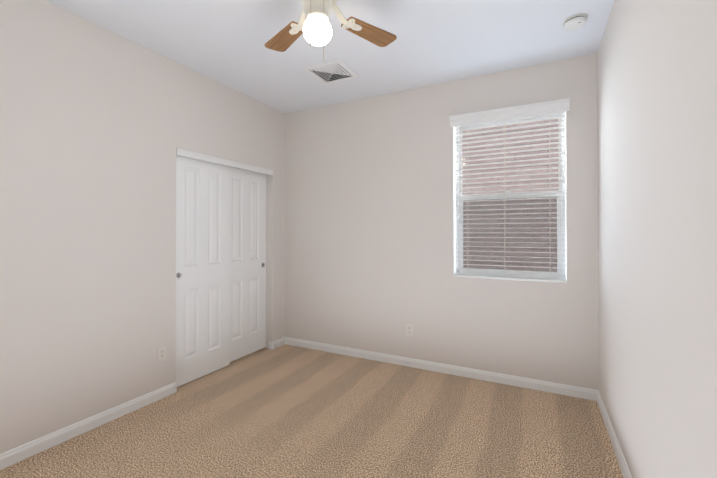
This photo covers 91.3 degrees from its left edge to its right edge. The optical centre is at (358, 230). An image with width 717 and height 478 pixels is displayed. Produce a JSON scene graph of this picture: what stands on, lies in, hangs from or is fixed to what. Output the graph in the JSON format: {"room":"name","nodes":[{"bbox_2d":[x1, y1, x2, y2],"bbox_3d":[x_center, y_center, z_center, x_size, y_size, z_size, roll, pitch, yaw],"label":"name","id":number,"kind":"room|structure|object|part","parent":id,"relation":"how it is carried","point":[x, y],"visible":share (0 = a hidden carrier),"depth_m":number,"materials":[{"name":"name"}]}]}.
{"room":"empty bedroom","nodes":[
{"label":"empty bedroom","id":0,"kind":"room"},
{"bbox_2d":[0,0,284,453],"bbox_3d":[-1.767,-0.033,2.585,0.140,2.740,3.650,0,0,27],"label":"wall","id":1,"kind":"structure","parent":0,"point":[99,125],"depth_m":2.38,"materials":[{"name":"white paint"}]},
{"bbox_2d":[0,382,176,469],"bbox_3d":[-2.015,1.291,1.925,0.014,0.083,2.205,0,0,27],"label":"baseboard","id":2,"kind":"structure","parent":1,"relation":"attached to","point":[27,450],"depth_m":2.29,"materials":[{"name":"white wood"}]},
{"bbox_2d":[158,345,165,361],"bbox_3d":[-1.569,0.983,2.802,0.009,0.115,0.070,0,0,27],"label":"electrical outlet","id":3,"kind":"object","parent":1,"relation":"attached to","point":[161,353],"visible":1,"depth_m":2.80,"materials":[{"name":"white plastic"}]},
{"bbox_2d":[175,155,229,386],"bbox_3d":[-1.428,0.341,3.216,0.040,1.975,0.612,0,0,27],"label":"closet door","id":4,"kind":"structure","parent":1,"relation":"in","point":[202,268],"depth_m":3.19,"materials":[{"name":"white wood"}]},
{"bbox_2d":[176,148,272,174],"bbox_3d":[-1.302,-0.656,3.482,0.143,0.058,1.192,0,0,27],"label":"trim","id":5,"kind":"structure","parent":1,"relation":"attached to","point":[201,156],"depth_m":3.32,"materials":[{"name":"white wood"}]},
{"bbox_2d":[230,167,265,361],"bbox_3d":[-1.212,0.345,3.753,0.040,1.975,0.612,0,0,27],"label":"closet door","id":6,"kind":"structure","parent":1,"relation":"in","point":[247,262],"depth_m":3.76,"materials":[{"name":"white wood"}]},
{"bbox_2d":[0,344,622,477],"bbox_3d":[-0.325,1.342,1.837,3.500,0.020,4.050,0,0,27],"label":"floor","id":7,"kind":"structure","parent":0,"point":[286,411],"depth_m":2.34,"materials":[{"name":"carpet"}]},
{"bbox_2d":[45,0,613,113],"bbox_3d":[-0.325,-1.418,1.855,3.500,0.020,4.050,0,0,27],"label":"ceiling","id":8,"kind":"structure","parent":0,"point":[223,42],"depth_m":2.58,"materials":[{"name":"white paint"}]},
{"bbox_2d":[265,0,396,67],"bbox_3d":[-0.217,-1.121,1.865,0.835,0.574,0.835,0,0,6],"label":"ceiling fan","id":9,"kind":"object","parent":8,"relation":"hanging from","point":[313,25],"visible":1,"depth_m":1.98,"materials":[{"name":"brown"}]},
{"bbox_3d":[-0.217,-1.054,1.865,0.154,0.129,0.154,0,0,27],"label":"globe","id":10,"kind":"part","parent":9,"relation":"part of","materials":[{"name":"white glass"}]},
{"bbox_2d":[303,59,359,84],"bbox_3d":[-0.232,-1.396,3.105,0.370,0.008,0.370,0,0,27],"label":"ceiling vent","id":11,"kind":"object","parent":8,"relation":"in","point":[334,71],"visible":0.98,"depth_m":3.09,"materials":[{"name":"white metal"}]},
{"bbox_2d":[563,14,587,30],"bbox_3d":[1.448,-1.385,2.345,0.144,0.039,0.144,0,0,27],"label":"smoke detector","id":12,"kind":"object","parent":8,"relation":"attached to","point":[572,22],"visible":1,"depth_m":2.32,"materials":[{"name":"white plastic"}]},
{"bbox_2d":[285,53,598,389],"bbox_3d":[0.532,-0.027,3.519,3.100,2.740,0.110,0,0,27],"label":"wall","id":13,"kind":"structure","parent":0,"point":[370,226],"depth_m":3.41,"materials":[{"name":"white paint"}]},
{"bbox_2d":[406,324,412,335],"bbox_3d":[0.502,0.983,3.461,0.070,0.115,0.009,0,0,27],"label":"electrical outlet","id":14,"kind":"object","parent":13,"relation":"attached to","point":[409,329],"visible":1,"depth_m":3.46,"materials":[{"name":"white plastic"}]},
{"bbox_2d":[280,337,591,399],"bbox_3d":[0.492,1.301,3.462,3.075,0.083,0.014,0,0,27],"label":"baseboard","id":15,"kind":"structure","parent":13,"relation":"attached to","point":[557,388],"depth_m":3.26,"materials":[{"name":"white wood"}]},
{"bbox_2d":[449,98,569,126],"bbox_3d":[1.280,-1.017,3.052,0.959,0.088,0.050,0,0,27],"label":"window valance","id":16,"kind":"object","parent":13,"relation":"attached to","point":[547,107],"visible":0.9,"depth_m":3.02,"materials":[{"name":"white wood"}]},
{"bbox_2d":[456,113,565,279],"bbox_3d":[1.359,-0.297,3.200,0.949,1.495,0.070,0,0,27],"label":"window unit","id":17,"kind":"structure","parent":13,"relation":"in","point":[560,234],"depth_m":3.17,"materials":[{"name":"white plastic"}]},
{"bbox_2d":[454,111,565,282],"bbox_3d":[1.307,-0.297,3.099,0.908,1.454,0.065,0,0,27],"label":"window blind","id":18,"kind":"object","parent":17,"relation":"attached to","point":[504,209],"visible":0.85,"depth_m":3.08,"materials":[{"name":"white plastic"}]},
{"bbox_2d":[597,0,716,477],"bbox_3d":[1.054,-0.042,1.140,0.001,2.740,3.650,0,0,27],"label":"wall","id":19,"kind":"structure","parent":0,"point":[657,194],"depth_m":1.36,"materials":[{"name":"white paint"}]},
{"bbox_2d":[592,389,631,477],"bbox_3d":[1.048,1.286,1.135,0.014,0.083,3.650,0,0,27],"label":"baseboard","id":20,"kind":"structure","parent":19,"relation":"attached to","point":[596,396],"depth_m":2.18,"materials":[{"name":"white wood"}]}
]}

